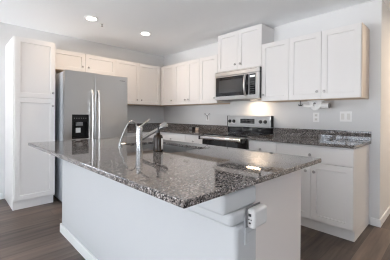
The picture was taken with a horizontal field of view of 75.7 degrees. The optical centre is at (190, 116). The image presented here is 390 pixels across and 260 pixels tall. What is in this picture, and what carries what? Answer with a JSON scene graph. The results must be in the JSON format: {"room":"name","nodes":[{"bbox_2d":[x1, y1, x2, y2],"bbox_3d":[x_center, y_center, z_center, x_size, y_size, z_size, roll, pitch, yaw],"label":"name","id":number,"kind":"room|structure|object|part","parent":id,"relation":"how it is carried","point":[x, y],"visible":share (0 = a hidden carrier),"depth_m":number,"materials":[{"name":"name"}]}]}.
{"room":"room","nodes":[
{"label":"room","id":0,"kind":"room"},
{"bbox_2d":[0,22,163,198],"bbox_3d":[-3.513,-0.082,2.696,8.240,2.445,0.120,0,0,-44],"label":"wall","id":1,"kind":"structure","parent":0,"point":[136,113],"depth_m":4.14,"materials":[{"name":"white paint"}]},
{"bbox_2d":[55,49,115,75],"bbox_3d":[-1.747,-0.838,4.039,1.018,0.296,0.358,0,0,-44],"label":"upper cabinet","id":2,"kind":"object","parent":1,"relation":"attached to","point":[64,60],"visible":0.83,"depth_m":3.91,"materials":[{"name":"white paint"}]},
{"bbox_3d":[-1.831,-0.838,3.763,0.495,0.288,0.020,0,0,-44],"label":"door","id":3,"kind":"part","parent":2,"relation":"part of","materials":[{"name":"white paint"}]},
{"bbox_3d":[-1.466,-0.836,4.112,0.510,0.288,0.020,0,0,-44],"label":"door","id":4,"kind":"part","parent":2,"relation":"part of","materials":[{"name":"white paint"}]},
{"bbox_2d":[116,59,160,105],"bbox_3d":[-0.914,-0.602,4.836,1.285,0.762,0.358,0,0,-44],"label":"upper cabinet","id":5,"kind":"object","parent":1,"relation":"attached to","point":[144,81],"visible":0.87,"depth_m":4.64,"materials":[{"name":"white paint"}]},
{"bbox_3d":[-1.115,-0.602,4.449,0.458,0.754,0.020,0,0,-44],"label":"door","id":6,"kind":"part","parent":5,"relation":"part of","materials":[{"name":"white paint"}]},
{"bbox_3d":[-0.933,-0.228,4.855,1.285,0.014,0.310,0,0,-44],"label":"underside panel","id":7,"kind":"part","parent":5,"relation":"part of","materials":[{"name":"beige wood"}]},
{"bbox_3d":[-0.774,-0.601,4.774,0.478,0.754,0.020,0,0,-44],"label":"door","id":8,"kind":"part","parent":5,"relation":"part of","materials":[{"name":"white paint"}]},
{"bbox_2d":[0,0,389,56],"bbox_3d":[0.111,-1.297,1.220,11.440,0.050,7.240,0,0,-44],"label":"ceiling","id":9,"kind":"structure","parent":0,"point":[174,26],"depth_m":3.24,"materials":[{"name":"white paint"}]},
{"bbox_2d":[84,16,97,20],"bbox_3d":[-1.297,-1.284,3.286,0.170,0.013,0.170,0,0,-44],"label":"recessed light","id":10,"kind":"object","parent":9,"relation":"in","point":[91,18],"visible":1,"depth_m":3.26,"materials":[{"name":"white plastic"}]},
{"bbox_2d":[140,31,150,34],"bbox_3d":[-0.695,-1.282,3.873,0.170,0.013,0.170,0,0,-44],"label":"recessed light","id":11,"kind":"object","parent":9,"relation":"in","point":[142,32],"visible":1,"depth_m":3.85,"materials":[{"name":"white plastic"}]},
{"bbox_2d":[0,196,389,259],"bbox_3d":[0.093,1.198,1.230,11.440,0.050,7.240,0,0,-44],"label":"floor","id":12,"kind":"structure","parent":0,"point":[30,233],"depth_m":2.35,"materials":[{"name":"brown wood"}]},
{"bbox_2d":[5,36,54,210],"bbox_3d":[-2.187,0.080,3.415,0.464,2.134,0.668,0,0,-44],"label":"pantry cabinet","id":13,"kind":"object","parent":12,"relation":"on","point":[29,63],"visible":1,"depth_m":3.19,"materials":[{"name":"white paint"}]},
{"bbox_3d":[-1.982,0.400,3.205,0.449,1.269,0.020,0,0,-44],"label":"door","id":14,"kind":"part","parent":13,"relation":"part of","materials":[{"name":"white paint"}]},
{"bbox_3d":[-1.974,-0.608,3.201,0.449,0.740,0.020,0,0,-44],"label":"door","id":15,"kind":"part","parent":13,"relation":"part of","materials":[{"name":"white paint"}]},
{"bbox_2d":[53,70,127,202],"bbox_3d":[-1.556,0.269,3.829,0.910,1.762,0.887,0,0,-44],"label":"refrigerator","id":16,"kind":"object","parent":12,"relation":"on","point":[88,105],"visible":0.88,"depth_m":3.48,"materials":[{"name":"grey metal"}]},
{"bbox_3d":[-1.516,0.229,3.412,0.393,1.677,0.072,0,0,-44],"label":"freezer door","id":17,"kind":"part","parent":16,"relation":"part of","materials":[{"name":"silver metal"}]},
{"bbox_3d":[-1.356,0.083,3.468,0.032,0.917,0.091,0,0,-44],"label":"handle","id":18,"kind":"part","parent":16,"relation":"part of","materials":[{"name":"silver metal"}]},
{"bbox_3d":[-1.290,0.083,3.530,0.032,0.917,0.091,0,0,-44],"label":"handle","id":19,"kind":"part","parent":16,"relation":"part of","materials":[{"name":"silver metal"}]},
{"bbox_3d":[-1.184,0.230,3.728,0.511,1.677,0.072,0,0,-44],"label":"fresh food door","id":20,"kind":"part","parent":16,"relation":"part of","materials":[{"name":"silver metal"}]},
{"bbox_2d":[127,132,163,137],"bbox_3d":[-0.788,0.711,4.668,1.328,0.884,0.796,0,0,-44],"label":"base cabinet","id":21,"kind":"object","parent":12,"relation":"on","point":[144,133],"visible":0.02,"depth_m":4.35,"materials":[{"name":"white paint"}]},
{"bbox_3d":[-0.868,0.365,4.283,0.657,0.160,0.020,0,0,-44],"label":"drawer","id":22,"kind":"part","parent":21,"relation":"part of","materials":[{"name":"white paint"}]},
{"bbox_2d":[127,123,227,134],"bbox_3d":[-0.447,0.206,4.308,1.333,0.132,1.779,0,0,-44],"label":"countertop","id":23,"kind":"structure","parent":21,"relation":"on","point":[148,127],"depth_m":4.48,"materials":[{"name":"stone"}]},
{"bbox_2d":[163,132,186,141],"bbox_3d":[-0.067,0.717,4.399,0.656,0.884,0.585,0,0,-44],"label":"base cabinet","id":24,"kind":"object","parent":12,"relation":"on","point":[166,136],"visible":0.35,"depth_m":4.17,"materials":[{"name":"white paint"}]},
{"bbox_2d":[60,144,300,259],"bbox_3d":[-0.288,0.725,2.008,0.905,0.884,2.154,0,0,-44],"label":"kitchen island","id":25,"kind":"object","parent":12,"relation":"on","point":[104,218],"visible":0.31,"depth_m":1.42,"materials":[{"name":"grey paint"}]},
{"bbox_3d":[-0.511,1.123,1.800,0.168,0.085,2.154,0,0,-44],"label":"baseboard","id":26,"kind":"part","parent":25,"relation":"part of","materials":[{"name":"white paint"}]},
{"bbox_2d":[28,136,320,208],"bbox_3d":[-0.344,0.266,1.960,1.170,0.026,2.165,0,0,-44],"label":"island countertop","id":27,"kind":"structure","parent":25,"relation":"on","point":[184,179],"depth_m":1.34,"materials":[{"name":"stone"}]},
{"bbox_2d":[118,121,136,146],"bbox_3d":[-0.529,0.143,2.119,0.180,0.215,0.036,0,0,-44],"label":"water tap","id":28,"kind":"object","parent":27,"relation":"on","point":[129,121],"visible":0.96,"depth_m":2.09,"materials":[{"name":"grey metal"}]},
{"bbox_2d":[135,119,167,150],"bbox_3d":[-0.301,0.136,1.981,0.295,0.234,0.060,0,0,-44],"label":"kitchen faucet","id":29,"kind":"object","parent":27,"relation":"on","point":[139,129],"visible":0.95,"depth_m":1.90,"materials":[{"name":"grey metal"}]},
{"bbox_3d":[-0.315,0.136,1.968,0.187,0.106,0.027,0,0,-44],"label":"spout","id":30,"kind":"part","parent":29,"relation":"part of","materials":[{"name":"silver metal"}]},
{"bbox_2d":[153,125,162,151],"bbox_3d":[-0.235,0.158,1.827,0.071,0.190,0.071,0,0,-44],"label":"soap bottle","id":31,"kind":"object","parent":27,"relation":"on","point":[158,138],"visible":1,"depth_m":1.80,"materials":[{"name":"brown glass"}]},
{"bbox_2d":[135,144,197,152],"bbox_3d":[-0.239,0.383,2.175,0.412,0.207,0.732,0,0,-44],"label":"sink","id":32,"kind":"object","parent":27,"relation":"in","point":[166,148],"visible":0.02,"depth_m":2.40,"materials":[{"name":"silver metal"}]},
{"bbox_3d":[-0.512,0.395,1.791,0.184,0.056,2.129,0,0,-44],"label":"trim","id":33,"kind":"part","parent":25,"relation":"part of","materials":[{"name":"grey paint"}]},
{"bbox_3d":[-0.529,0.324,1.775,0.232,0.084,2.128,0,0,-44],"label":"trim","id":34,"kind":"part","parent":25,"relation":"part of","materials":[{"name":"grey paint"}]},
{"bbox_2d":[244,216,254,244],"bbox_3d":[0.244,0.460,1.036,0.070,0.120,0.007,0,0,-44],"label":"wall outlet","id":35,"kind":"object","parent":25,"relation":"attached to","point":[249,233],"visible":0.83,"depth_m":1.02,"materials":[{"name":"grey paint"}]},
{"bbox_2d":[245,202,266,228],"bbox_3d":[0.274,0.408,1.033,0.108,0.082,0.040,0,0,-44],"label":"plug","id":36,"kind":"object","parent":35,"relation":"attached to","point":[255,214],"visible":1,"depth_m":1.01,"materials":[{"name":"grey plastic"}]},
{"bbox_3d":[0.456,0.733,1.364,0.627,0.884,0.020,0,0,-44],"label":"panel","id":37,"kind":"part","parent":25,"relation":"part of","materials":[{"name":"white"}]},
{"bbox_2d":[186,134,201,143],"bbox_3d":[0.272,0.721,4.043,0.656,0.884,0.393,0,0,-44],"label":"base cabinet","id":38,"kind":"object","parent":12,"relation":"on","point":[189,138],"visible":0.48,"depth_m":3.85,"materials":[{"name":"white paint"}]},
{"bbox_2d":[198,116,273,149],"bbox_3d":[0.638,0.576,3.588,0.752,1.182,0.771,0,0,-44],"label":"range","id":39,"kind":"object","parent":12,"relation":"on","point":[247,126],"visible":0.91,"depth_m":3.58,"materials":[{"name":"silver metal"}]},
{"bbox_3d":[0.383,0.298,3.341,0.026,0.044,0.696,0,0,-44],"label":"handle","id":40,"kind":"part","parent":39,"relation":"part of","materials":[{"name":"silver metal"}]},
{"bbox_3d":[0.430,0.283,3.386,0.004,0.023,0.752,0,0,-44],"label":"door trim","id":41,"kind":"part","parent":39,"relation":"part of","materials":[{"name":"silver metal"}]},
{"bbox_3d":[0.442,0.597,3.401,0.036,0.650,0.752,0,0,-44],"label":"oven door","id":42,"kind":"part","parent":39,"relation":"part of","materials":[{"name":"black glass"}]},
{"bbox_2d":[203,132,269,137],"bbox_3d":[0.649,0.255,3.595,0.585,0.014,0.756,0,0,-44],"label":"cooktop","id":43,"kind":"object","parent":39,"relation":"in","point":[218,134],"depth_m":3.51,"materials":[{"name":"black glass"}]},
{"bbox_3d":[0.860,0.068,3.801,0.002,0.070,0.250,0,0,-44],"label":"clock panel","id":44,"kind":"part","parent":39,"relation":"part of","materials":[{"name":"black glass"}]},
{"bbox_2d":[249,140,276,152],"bbox_3d":[1.065,0.730,3.211,0.656,0.884,0.369,0,0,-44],"label":"base cabinet","id":45,"kind":"object","parent":12,"relation":"on","point":[266,146],"visible":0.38,"depth_m":2.99,"materials":[{"name":"white paint"}]},
{"bbox_2d":[276,142,368,241],"bbox_3d":[1.457,0.735,2.800,0.656,0.884,0.763,0,0,-44],"label":"base cabinet","id":46,"kind":"object","parent":12,"relation":"on","point":[334,190],"visible":0.85,"depth_m":2.49,"materials":[{"name":"white paint"}]},
{"bbox_3d":[1.115,0.763,2.738,0.020,0.586,0.377,0,0,-44],"label":"door","id":47,"kind":"part","parent":46,"relation":"part of","materials":[{"name":"white paint"}]},
{"bbox_2d":[248,128,370,148],"bbox_3d":[1.343,0.225,2.930,0.646,0.132,1.151,0,0,-44],"label":"countertop","id":48,"kind":"structure","parent":46,"relation":"on","point":[330,138],"depth_m":2.90,"materials":[{"name":"stone"}]},
{"bbox_3d":[1.250,0.388,2.598,0.020,0.160,0.760,0,0,-44],"label":"drawer","id":49,"kind":"part","parent":46,"relation":"part of","materials":[{"name":"white paint"}]},
{"bbox_3d":[1.378,0.766,2.462,0.020,0.586,0.380,0,0,-44],"label":"door","id":50,"kind":"part","parent":46,"relation":"part of","materials":[{"name":"white paint"}]},
{"bbox_2d":[164,0,389,223],"bbox_3d":[1.885,-0.052,5.151,3.200,2.445,3.778,0,0,-44],"label":"wall","id":51,"kind":"structure","parent":0,"point":[372,115],"depth_m":2.97,"materials":[{"name":"white paint"}]},
{"bbox_2d":[161,64,184,105],"bbox_3d":[-0.342,-0.598,4.907,0.358,0.762,0.421,0,0,-44],"label":"upper cabinet","id":52,"kind":"object","parent":51,"relation":"attached to","point":[167,72],"visible":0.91,"depth_m":4.81,"materials":[{"name":"white paint"}]},
{"bbox_3d":[-0.435,-0.599,4.800,0.020,0.754,0.393,0,0,-44],"label":"door","id":53,"kind":"part","parent":52,"relation":"part of","materials":[{"name":"white paint"}]},
{"bbox_2d":[174,58,208,105],"bbox_3d":[0.032,-0.594,4.515,0.358,0.762,0.658,0,0,-44],"label":"upper cabinet","id":54,"kind":"object","parent":51,"relation":"attached to","point":[186,74],"visible":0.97,"depth_m":4.38,"materials":[{"name":"white paint"}]},
{"bbox_3d":[-0.177,-0.596,4.529,0.020,0.754,0.349,0,0,-44],"label":"door","id":55,"kind":"part","parent":54,"relation":"part of","materials":[{"name":"white paint"}]},
{"bbox_3d":[0.051,-0.593,4.290,0.020,0.754,0.305,0,0,-44],"label":"door","id":56,"kind":"part","parent":54,"relation":"part of","materials":[{"name":"white paint"}]},
{"bbox_3d":[0.046,-0.220,4.533,0.310,0.014,0.658,0,0,-44],"label":"underside panel","id":57,"kind":"part","parent":54,"relation":"part of","materials":[{"name":"beige wood"}]},
{"bbox_2d":[200,54,229,104],"bbox_3d":[0.394,-0.590,4.136,0.358,0.762,0.386,0,0,-44],"label":"upper cabinet","id":58,"kind":"object","parent":51,"relation":"attached to","point":[208,65],"visible":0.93,"depth_m":4.04,"materials":[{"name":"white paint"}]},
{"bbox_3d":[0.291,-0.590,4.039,0.020,0.754,0.385,0,0,-44],"label":"door","id":59,"kind":"part","parent":58,"relation":"part of","materials":[{"name":"white paint"}]},
{"bbox_3d":[0.408,-0.216,4.154,0.310,0.014,0.386,0,0,-44],"label":"underside panel","id":60,"kind":"part","parent":58,"relation":"part of","materials":[{"name":"beige wood"}]},
{"bbox_2d":[218,24,273,71],"bbox_3d":[0.793,-0.960,3.719,0.358,0.575,0.760,0,0,-44],"label":"upper cabinet","id":61,"kind":"object","parent":51,"relation":"attached to","point":[240,49],"visible":0.88,"depth_m":3.56,"materials":[{"name":"white paint"}]},
{"bbox_3d":[0.559,-0.962,3.759,0.020,0.567,0.378,0,0,-44],"label":"door","id":62,"kind":"part","parent":61,"relation":"part of","materials":[{"name":"white paint"}]},
{"bbox_2d":[215,66,261,101],"bbox_3d":[0.746,-0.455,3.677,0.479,0.427,0.758,0,0,-44],"label":"microwave","id":63,"kind":"object","parent":61,"relation":"attached to","point":[244,84],"visible":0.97,"depth_m":3.52,"materials":[{"name":"silver metal"}]},
{"bbox_3d":[0.595,-0.421,3.635,0.039,0.347,0.613,0,0,-44],"label":"door","id":64,"kind":"part","parent":63,"relation":"part of","materials":[{"name":"silver metal"}]},
{"bbox_3d":[0.646,-0.633,3.581,0.041,0.072,0.758,0,0,-44],"label":"vent trim","id":65,"kind":"part","parent":63,"relation":"part of","materials":[{"name":"silver metal"}]},
{"bbox_3d":[0.734,-0.433,3.401,0.031,0.310,0.082,1,0,34],"label":"handle","id":66,"kind":"part","parent":63,"relation":"part of","materials":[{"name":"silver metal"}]},
{"bbox_3d":[0.858,-0.418,3.359,0.039,0.347,0.142,0,0,-44],"label":"control panel","id":67,"kind":"part","parent":63,"relation":"part of","materials":[{"name":"silver metal"}]},
{"bbox_3d":[0.822,-0.959,3.483,0.020,0.567,0.378,0,0,-44],"label":"door","id":68,"kind":"part","parent":61,"relation":"part of","materials":[{"name":"white paint"}]},
{"bbox_2d":[261,39,298,102],"bbox_3d":[1.183,-0.581,3.309,0.358,0.762,0.373,0,0,-44],"label":"upper cabinet","id":69,"kind":"object","parent":51,"relation":"attached to","point":[275,55],"visible":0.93,"depth_m":3.21,"materials":[{"name":"white paint"}]},
{"bbox_3d":[1.197,-0.206,3.327,0.310,0.014,0.373,0,0,-44],"label":"underside panel","id":70,"kind":"part","parent":69,"relation":"part of","materials":[{"name":"beige wood"}]},
{"bbox_2d":[313,113,318,121],"bbox_3d":[1.577,0.008,3.148,0.009,0.118,0.072,0,0,-44],"label":"wall outlet","id":71,"kind":"object","parent":51,"relation":"attached to","point":[315,115],"visible":1,"depth_m":3.15,"materials":[{"name":"white plastic"}]},
{"bbox_2d":[273,128,370,140],"bbox_3d":[1.569,0.211,3.146,0.019,0.102,1.151,0,0,-44],"label":"backsplash","id":72,"kind":"structure","parent":51,"relation":"attached to","point":[332,134],"depth_m":3.05,"materials":[{"name":"stone"}]},
{"bbox_2d":[289,22,369,101],"bbox_3d":[1.572,-0.576,2.900,0.358,0.762,0.752,0,0,-44],"label":"upper cabinet","id":73,"kind":"object","parent":51,"relation":"attached to","point":[331,64],"visible":1,"depth_m":2.75,"materials":[{"name":"white paint"}]},
{"bbox_3d":[1.338,-0.578,2.941,0.020,0.754,0.368,0,0,-44],"label":"door","id":74,"kind":"part","parent":73,"relation":"part of","materials":[{"name":"white paint"}]},
{"bbox_2d":[303,100,330,109],"bbox_3d":[1.510,-0.136,3.009,0.072,0.119,0.299,0,0,-44],"label":"paper towel holder","id":75,"kind":"object","parent":73,"relation":"attached to","point":[317,104],"visible":0.98,"depth_m":3.00,"materials":[{"name":"white plastic"}]},
{"bbox_3d":[1.585,-0.202,2.920,0.310,0.014,0.746,0,0,-44],"label":"underside panel","id":76,"kind":"part","parent":73,"relation":"part of","materials":[{"name":"beige wood"}]},
{"bbox_3d":[1.596,-0.575,2.671,0.020,0.754,0.373,0,0,-44],"label":"door","id":77,"kind":"part","parent":73,"relation":"part of","materials":[{"name":"white paint"}]},
{"bbox_3d":[1.847,-0.573,2.647,0.310,0.762,0.006,0,0,-44],"label":"panel","id":78,"kind":"part","parent":73,"relation":"part of","materials":[{"name":"beige wood"}]},
{"bbox_2d":[340,111,351,121],"bbox_3d":[1.802,-0.001,2.912,0.010,0.118,0.122,0,0,-44],"label":"light switch","id":79,"kind":"object","parent":51,"relation":"attached to","point":[345,116],"visible":1,"depth_m":2.91,"materials":[{"name":"white plastic"}]},
{"bbox_2d":[370,217,380,226],"bbox_3d":[1.995,1.138,2.703,0.014,0.085,0.092,0,0,-44],"label":"baseboard","id":80,"kind":"structure","parent":51,"relation":"attached to","point":[373,221],"depth_m":2.70,"materials":[{"name":"white paint"}]},
{"bbox_2d":[380,206,389,225],"bbox_3d":[3.185,1.143,3.784,3.200,0.085,0.014,0,0,-44],"label":"baseboard","id":81,"kind":"structure","parent":51,"relation":"attached to","point":[385,215],"depth_m":2.85,"materials":[{"name":"white paint"}]}
]}

